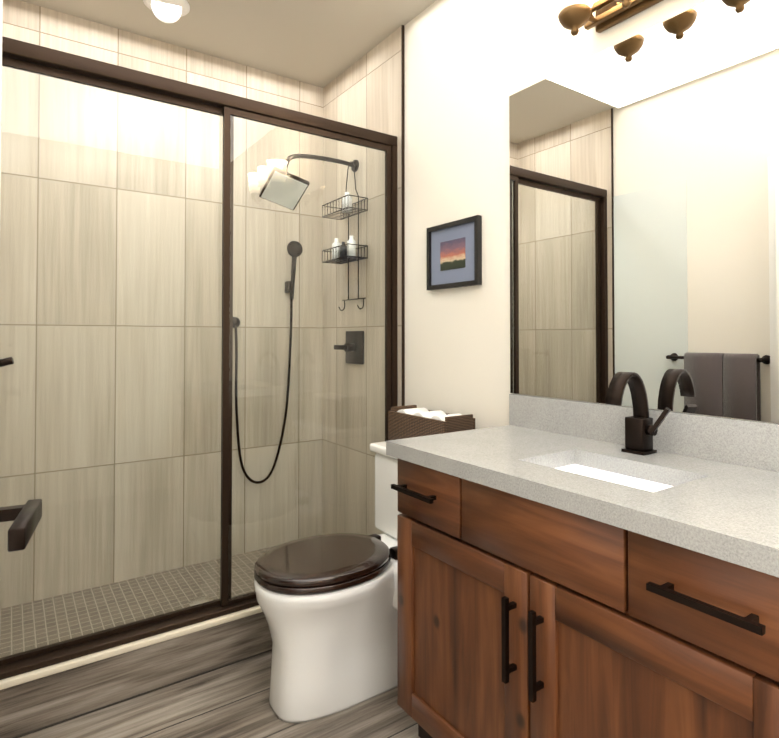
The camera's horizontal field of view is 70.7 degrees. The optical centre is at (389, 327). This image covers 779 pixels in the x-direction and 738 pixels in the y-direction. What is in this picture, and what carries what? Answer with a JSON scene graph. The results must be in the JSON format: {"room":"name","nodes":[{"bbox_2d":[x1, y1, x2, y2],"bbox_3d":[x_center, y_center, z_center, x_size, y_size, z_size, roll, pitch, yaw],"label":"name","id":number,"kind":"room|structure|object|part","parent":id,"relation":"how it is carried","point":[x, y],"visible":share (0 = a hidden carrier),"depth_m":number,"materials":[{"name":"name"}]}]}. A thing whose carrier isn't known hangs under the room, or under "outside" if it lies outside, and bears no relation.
{"room":"bathroom","nodes":[
{"label":"bathroom","id":0,"kind":"room"},
{"bbox_2d":[20,651,419,737],"bbox_3d":[0.129,1.280,0.966,1.850,0.080,2.610,1,-1,-35],"label":"floor","id":1,"kind":"structure","parent":0,"point":[231,701],"depth_m":1.77,"materials":[{"name":"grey wood"}]},
{"bbox_2d":[13,649,271,737],"bbox_3d":[-0.611,1.256,2.039,1.649,0.005,0.004,1,-1,-35],"label":"joint","id":2,"kind":"object","parent":1,"relation":"on","point":[80,715],"visible":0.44,"depth_m":1.87,"materials":[{"name":"grey tile"}]},
{"bbox_2d":[254,441,401,722],"bbox_3d":[-0.088,0.867,1.996,0.814,0.782,0.476,1,-1,-35],"label":"toilet","id":3,"kind":"object","parent":1,"relation":"on","point":[328,603],"visible":0.69,"depth_m":1.80,"materials":[{"name":"white ceramic"}]},
{"bbox_3d":[-0.226,0.819,1.902,0.480,0.022,0.380,1,-1,-35],"label":"seat","id":4,"kind":"part","parent":3,"relation":"part of","materials":[{"name":"brown wood"}]},
{"bbox_3d":[-0.226,0.793,1.902,0.476,0.028,0.376,1,-1,-35],"label":"seat lid","id":5,"kind":"part","parent":3,"relation":"part of","materials":[{"name":"brown wood"}]},
{"bbox_3d":[-0.137,1.045,1.959,0.696,0.425,0.384,1,-1,-35],"label":"bowl","id":6,"kind":"part","parent":3,"relation":"part of","materials":[{"name":"white ceramic"}]},
{"bbox_3d":[0.147,0.497,2.165,0.242,0.036,0.476,1,-1,-35],"label":"tank lid","id":7,"kind":"part","parent":3,"relation":"part of","materials":[{"name":"white ceramic"}]},
{"bbox_3d":[0.150,0.674,2.164,0.223,0.322,0.450,1,-1,-35],"label":"tank","id":8,"kind":"part","parent":3,"relation":"part of","materials":[{"name":"white ceramic"}]},
{"bbox_2d":[388,405,474,440],"bbox_3d":[0.159,0.403,2.175,0.155,0.150,0.360,1,-1,-35],"label":"basket","id":9,"kind":"object","parent":3,"relation":"on","point":[409,421],"visible":0.65,"depth_m":2.13,"materials":[{"name":"wicker"}]},
{"bbox_2d":[386,372,778,737],"bbox_3d":[0.518,0.682,1.364,0.566,1.130,1.077,1,-1,-35],"label":"bathroom vanity","id":10,"kind":"object","parent":1,"relation":"on","point":[609,568],"visible":1,"depth_m":1.20,"materials":[{"name":"brown wood"}]},
{"bbox_3d":[0.110,0.469,1.545,0.020,0.162,0.277,1,-1,-35],"label":"drawer","id":11,"kind":"part","parent":10,"relation":"part of","materials":[{"name":"brown wood"}]},
{"bbox_3d":[0.174,1.089,1.441,0.020,0.070,0.363,1,-1,-35],"label":"door rail","id":12,"kind":"part","parent":10,"relation":"part of","materials":[{"name":"brown wood"}]},
{"bbox_3d":[0.177,0.841,1.447,0.009,0.429,0.367,1,-1,-35],"label":"door panel","id":13,"kind":"part","parent":10,"relation":"part of","materials":[{"name":"brown wood"}]},
{"bbox_3d":[0.174,0.594,1.450,0.020,0.070,0.363,1,-1,-35],"label":"door rail","id":14,"kind":"part","parent":10,"relation":"part of","materials":[{"name":"brown wood"}]},
{"bbox_3d":[0.276,0.637,1.256,0.032,0.011,0.011,1,-1,-35],"label":"pull door post","id":15,"kind":"part","parent":10,"relation":"part of","materials":[{"name":"black metal"}]},
{"bbox_3d":[0.276,0.778,1.253,0.032,0.011,0.011,1,-1,-35],"label":"pull door post","id":16,"kind":"part","parent":10,"relation":"part of","materials":[{"name":"black metal"}]},
{"bbox_3d":[0.307,0.707,1.181,0.012,0.189,0.012,1,-1,-35],"label":"pull door bar","id":17,"kind":"part","parent":10,"relation":"part of","materials":[{"name":"black metal"}]},
{"bbox_3d":[0.320,0.636,1.192,0.032,0.011,0.011,1,-1,-35],"label":"pull door post","id":18,"kind":"part","parent":10,"relation":"part of","materials":[{"name":"black metal"}]},
{"bbox_3d":[0.320,0.777,1.189,0.032,0.011,0.011,1,-1,-35],"label":"pull door post","id":19,"kind":"part","parent":10,"relation":"part of","materials":[{"name":"black metal"}]},
{"bbox_3d":[0.342,0.837,1.203,0.020,0.565,0.070,1,-1,-35],"label":"door stile","id":20,"kind":"part","parent":10,"relation":"part of","materials":[{"name":"brown wood"}]},
{"bbox_2d":[386,436,778,576],"bbox_3d":[0.351,0.356,1.255,0.135,0.042,1.077,1,-1,-35],"label":"countertop","id":21,"kind":"structure","parent":10,"relation":"on","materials":[{"name":"stone"}]},
{"bbox_2d":[555,464,672,491],"bbox_3d":[0.526,0.438,1.321,0.254,0.120,0.384,1,-1,-35],"label":"sink","id":22,"kind":"object","parent":21,"relation":"in","point":[651,483],"depth_m":1.42,"materials":[{"name":"white ceramic"}]},
{"bbox_2d":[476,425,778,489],"bbox_3d":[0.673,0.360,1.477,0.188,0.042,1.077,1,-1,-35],"label":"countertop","id":23,"kind":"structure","parent":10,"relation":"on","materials":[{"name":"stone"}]},
{"bbox_2d":[605,372,670,455],"bbox_3d":[0.657,0.229,1.451,0.154,0.220,0.116,1,-1,-35],"label":"faucet","id":24,"kind":"object","parent":23,"relation":"on","point":[640,430],"depth_m":1.47,"materials":[{"name":"black metal"}]},
{"bbox_3d":[0.472,0.834,1.020,0.009,0.429,0.384,1,-1,-35],"label":"door panel","id":25,"kind":"part","parent":10,"relation":"part of","materials":[{"name":"brown wood"}]},
{"bbox_3d":[0.469,0.586,1.022,0.020,0.070,0.380,1,-1,-35],"label":"door rail","id":26,"kind":"part","parent":10,"relation":"part of","materials":[{"name":"brown wood"}]},
{"bbox_2d":[661,582,673,589],"bbox_3d":[0.483,0.455,0.958,0.032,0.011,0.011,1,-1,-35],"label":"post","id":27,"kind":"object","parent":10,"relation":"in","point":[664,585],"depth_m":0.96,"materials":[{"name":"black metal"}]},
{"bbox_3d":[0.537,0.459,0.926,0.020,0.162,0.281,1,-1,-35],"label":"drawer","id":28,"kind":"part","parent":10,"relation":"part of","materials":[{"name":"brown wood"}]},
{"bbox_2d":[646,582,765,635],"bbox_3d":[0.508,0.454,0.895,0.012,0.012,0.181,1,-1,-35],"label":"bar","id":29,"kind":"object","parent":10,"relation":"in","point":[749,623],"depth_m":0.88,"materials":[{"name":"black metal"}]},
{"bbox_2d":[744,613,758,622],"bbox_3d":[0.559,0.453,0.849,0.032,0.011,0.011,1,-1,-35],"label":"post","id":30,"kind":"object","parent":10,"relation":"in","point":[748,617],"depth_m":0.85,"materials":[{"name":"black metal"}]},
{"bbox_3d":[0.597,0.831,0.833,0.020,0.565,0.070,1,-1,-35],"label":"door stile","id":31,"kind":"part","parent":10,"relation":"part of","materials":[{"name":"brown wood"}]},
{"bbox_2d":[20,0,435,87],"bbox_3d":[-0.124,-1.463,1.379,1.850,0.080,3.500,1,-1,-35],"label":"ceiling","id":32,"kind":"structure","parent":0,"point":[321,43],"depth_m":2.56,"materials":[{"name":"paint"}]},
{"bbox_2d":[143,0,189,16],"bbox_3d":[-0.965,-1.402,2.377,0.190,0.006,0.190,1,-1,-35],"label":"recessed light","id":33,"kind":"object","parent":32,"relation":"in","point":[174,8],"visible":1,"depth_m":2.40,"materials":[{"name":"white paint"}]},
{"bbox_2d":[405,0,778,428],"bbox_3d":[0.597,-0.080,1.853,0.100,2.670,3.500,1,-1,-35],"label":"wall","id":34,"kind":"structure","parent":0,"point":[471,66],"depth_m":2.17,"materials":[{"name":"paint"}]},
{"bbox_2d":[322,27,401,534],"bbox_3d":[-0.163,-0.062,2.853,0.012,2.670,0.790,1,-1,-35],"label":"wall tile","id":35,"kind":"structure","parent":34,"relation":"attached to","point":[364,91],"depth_m":2.84,"materials":[{"name":"beige tile"}]},
{"bbox_2d":[259,154,367,373],"bbox_3d":[-0.386,-0.348,2.724,0.507,1.066,0.273,1,-1,-35],"label":"shower fixture","id":36,"kind":"object","parent":35,"relation":"attached to","point":[294,196],"depth_m":2.80,"materials":[{"name":"black metal"}]},
{"bbox_3d":[-0.349,-0.792,2.755,0.401,0.146,0.022,1,-1,-35],"label":"shower arm mount","id":37,"kind":"part","parent":36,"relation":"part of","materials":[{"name":"black metal"}]},
{"bbox_2d":[332,238,340,261],"bbox_3d":[-0.280,-0.410,2.894,0.048,0.120,0.048,1,-1,-35],"label":"bottle","id":38,"kind":"object","parent":36,"relation":"on","point":[337,250],"depth_m":2.87,"materials":[{"name":"white plastic"}]},
{"bbox_3d":[-0.255,0.103,2.859,0.020,0.024,0.112,1,-1,-35],"label":"shower valve lever mount","id":39,"kind":"part","parent":36,"relation":"part of","materials":[{"name":"black metal"}]},
{"bbox_2d":[340,242,346,258],"bbox_3d":[-0.237,-0.396,2.832,0.040,0.090,0.040,1,-1,-35],"label":"bottle","id":40,"kind":"object","parent":36,"relation":"on","point":[344,248],"depth_m":2.82,"materials":[{"name":"grey plastic"}]},
{"bbox_2d":[342,192,351,212],"bbox_3d":[-0.217,-0.641,2.808,0.052,0.100,0.052,1,-1,-35],"label":"bottle","id":41,"kind":"object","parent":36,"relation":"on","point":[349,198],"depth_m":2.79,"materials":[{"name":"white plastic"}]},
{"bbox_3d":[-0.223,-0.427,2.897,0.021,0.561,0.006,1,-1,-35],"label":"caddy hanging rail","id":42,"kind":"part","parent":36,"relation":"part of","materials":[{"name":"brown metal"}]},
{"bbox_3d":[-0.206,0.102,2.839,0.048,0.044,0.044,1,-1,-35],"label":"shower valve stem mount","id":43,"kind":"part","parent":36,"relation":"part of","materials":[{"name":"black metal"}]},
{"bbox_2d":[347,236,355,257],"bbox_3d":[-0.192,-0.407,2.767,0.044,0.110,0.044,1,-1,-35],"label":"bottle","id":44,"kind":"object","parent":36,"relation":"on","point":[353,253],"depth_m":2.75,"materials":[{"name":"white plastic"}]},
{"bbox_3d":[-0.182,0.103,2.856,0.012,0.170,0.170,1,-1,-35],"label":"shower valve plate mount","id":45,"kind":"part","parent":36,"relation":"part of","materials":[{"name":"black metal"}]},
{"bbox_3d":[-0.166,-0.429,2.815,0.021,0.561,0.006,1,-1,-35],"label":"caddy hanging rail","id":46,"kind":"part","parent":36,"relation":"part of","materials":[{"name":"black metal"}]},
{"bbox_2d":[401,25,404,405],"bbox_3d":[0.063,-0.158,2.527,0.014,2.490,0.006,1,-1,-35],"label":"trim","id":47,"kind":"structure","parent":34,"relation":"attached to","point":[403,183],"depth_m":2.53,"materials":[{"name":"brown metal"}]},
{"bbox_2d":[427,215,481,289],"bbox_3d":[0.258,-0.296,2.239,0.022,0.267,0.314,1,-1,-35],"label":"picture frame","id":48,"kind":"object","parent":34,"relation":"attached to","point":[454,254],"visible":0.98,"depth_m":2.22,"materials":[{"name":"black wood"}]},
{"bbox_2d":[440,237,464,270],"bbox_3d":[0.257,-0.298,2.240,0.001,0.120,0.152,1,-1,-35],"label":"photo","id":49,"kind":"object","parent":48,"relation":"attached to","point":[452,249],"depth_m":2.24},
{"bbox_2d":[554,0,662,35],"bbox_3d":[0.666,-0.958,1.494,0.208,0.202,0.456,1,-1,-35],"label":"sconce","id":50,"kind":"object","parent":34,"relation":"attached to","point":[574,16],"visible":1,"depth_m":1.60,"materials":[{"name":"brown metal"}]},
{"bbox_3d":[0.541,-0.988,1.607,0.130,0.138,0.130,1,-1,-35],"label":"lamp shade","id":51,"kind":"part","parent":50,"relation":"part of","materials":[{"name":"white glass"}]},
{"bbox_3d":[0.583,-0.922,1.635,0.087,0.030,0.014,1,-1,-35],"label":"arm","id":52,"kind":"part","parent":50,"relation":"part of"},
{"bbox_2d":[509,0,778,422],"bbox_3d":[0.741,-0.311,1.553,0.006,1.078,1.065,1,-1,-35],"label":"mirror","id":53,"kind":"object","parent":34,"relation":"attached to","point":[644,205],"visible":1,"depth_m":1.53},
{"bbox_2d":[509,394,778,471],"bbox_3d":[0.742,0.285,1.526,0.020,0.110,1.077,1,-1,-35],"label":"backsplash","id":54,"kind":"structure","parent":34,"relation":"attached to","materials":[{"name":"stone"}]},
{"bbox_3d":[-0.865,1.305,2.406,1.850,0.080,0.890,1,-1,-35],"label":"floor","id":55,"kind":"structure","parent":0,"visible":0},
{"bbox_2d":[0,605,271,737],"bbox_3d":[-0.646,1.170,2.091,1.649,0.180,0.128,1,-1,-35],"label":"curb","id":56,"kind":"object","parent":55,"relation":"on","point":[29,706],"depth_m":1.85,"materials":[{"name":"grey wood"}]},
{"bbox_3d":[-0.646,1.090,2.093,1.649,0.020,0.128,1,-1,-35],"label":"shower curb cap","id":57,"kind":"part","parent":56,"relation":"part of","materials":[{"name":"beige stone"}]},
{"bbox_2d":[0,36,397,679],"bbox_3d":[-0.644,0.089,2.108,1.622,1.979,0.086,1,-1,-35],"label":"shower enclosure","id":58,"kind":"object","parent":56,"relation":"on","point":[40,60],"visible":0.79,"depth_m":2.08,"materials":[{"name":"clear glass"}]},
{"bbox_3d":[-0.956,1.046,1.894,0.778,0.014,0.018,1,-1,-35],"label":"panel rail","id":59,"kind":"part","parent":58,"relation":"part of","materials":[{"name":"brown metal"}]},
{"bbox_3d":[-0.956,0.105,1.911,0.778,1.869,0.006,1,-1,-35],"label":"panel glass","id":60,"kind":"part","parent":58,"relation":"part of","materials":[{"name":"clear glass"}]},
{"bbox_3d":[-0.956,-0.841,1.927,0.778,0.024,0.018,1,-1,-35],"label":"panel rail","id":61,"kind":"part","parent":58,"relation":"part of","materials":[{"name":"brown metal"}]},
{"bbox_3d":[-0.318,1.054,2.305,0.733,0.014,0.018,1,-1,-35],"label":"panel rail","id":62,"kind":"part","parent":58,"relation":"part of","materials":[{"name":"brown metal"}]},
{"bbox_3d":[-0.318,0.112,2.322,0.733,1.869,0.006,1,-1,-35],"label":"panel glass","id":63,"kind":"part","parent":58,"relation":"part of","materials":[{"name":"clear glass"}]},
{"bbox_3d":[-0.318,-0.834,2.338,0.733,0.024,0.018,1,-1,-35],"label":"panel rail","id":64,"kind":"part","parent":58,"relation":"part of","materials":[{"name":"brown metal"}]},
{"bbox_2d":[0,546,274,657],"bbox_3d":[-0.867,1.220,2.411,1.626,0.090,0.658,1,-1,-35],"label":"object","id":65,"kind":"structure","parent":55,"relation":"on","point":[21,625],"depth_m":2.33,"materials":[{"name":"tile"}]},
{"bbox_2d":[189,596,212,605],"bbox_3d":[-0.804,1.173,2.347,0.100,0.003,0.100,1,-1,-35],"label":"floor drain","id":66,"kind":"object","parent":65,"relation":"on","point":[201,599],"depth_m":2.36,"materials":[{"name":"silver metal"}]},
{"bbox_3d":[-1.089,-0.064,2.755,1.650,2.670,0.100,1,-1,-35],"label":"wall","id":67,"kind":"structure","parent":0,"visible":0},
{"bbox_2d":[0,0,322,608],"bbox_3d":[-1.057,-0.065,2.708,1.626,2.670,0.012,1,-1,-35],"label":"wall tile","id":68,"kind":"structure","parent":67,"relation":"attached to","point":[23,21],"depth_m":2.62,"materials":[{"name":"beige tile"}]},
{"bbox_2d":[233,317,289,483],"bbox_3d":[-0.653,0.175,2.915,0.375,1.292,0.100,1,-1,-35],"label":"shower fixture","id":69,"kind":"object","parent":68,"relation":"attached to","point":[236,320],"depth_m":2.84,"materials":[{"name":"black metal"}]},
{"bbox_3d":[-0.525,-0.270,2.988,0.026,0.234,0.059,1,-1,-35],"label":"handshower handle mount","id":70,"kind":"part","parent":69,"relation":"part of","materials":[{"name":"black metal"}]},
{"bbox_3d":[-0.095,-0.115,-0.225,0.100,2.670,0.865,1,-1,-35],"label":"wall","id":71,"kind":"structure","parent":0,"visible":0},
{"bbox_2d":[0,0,2,192],"bbox_3d":[-0.485,0.202,0.518,0.040,2.046,0.800,0,-1,-25],"label":"door","id":72,"kind":"structure","parent":71,"relation":"in","point":[1,15],"depth_m":0.89,"materials":[{"name":"white paint"}]},
{"label":"plate","id":73,"kind":"object","parent":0,"visible":0},
{"bbox_2d":[0,357,13,366],"bbox_3d":[-0.590,0.053,0.841,0.025,0.017,0.012,0,-1,-25],"label":"peg","id":74,"kind":"object","parent":73,"relation":"attached to","point":[7,361],"visible":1,"depth_m":0.84,"materials":[{"name":"black metal"}]},
{"bbox_3d":[-0.600,0.283,0.827,0.011,0.086,0.054,0,-1,-25],"label":"rose","id":75,"kind":"object","parent":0,"visible":0},
{"bbox_2d":[0,504,24,521],"bbox_3d":[-0.570,0.283,0.840,0.055,0.018,0.018,0,-1,-25],"label":"door lever","id":76,"kind":"object","parent":75,"relation":"attached to","point":[9,513],"visible":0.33,"depth_m":0.83,"materials":[{"name":"black metal"}]},
{"bbox_2d":[7,499,41,551],"bbox_3d":[-0.525,0.282,0.794,0.020,0.030,0.147,0,-1,-25],"label":"door handle","id":77,"kind":"object","parent":76,"relation":"attached to","point":[22,528],"depth_m":0.76,"materials":[{"name":"black metal"}]}
]}

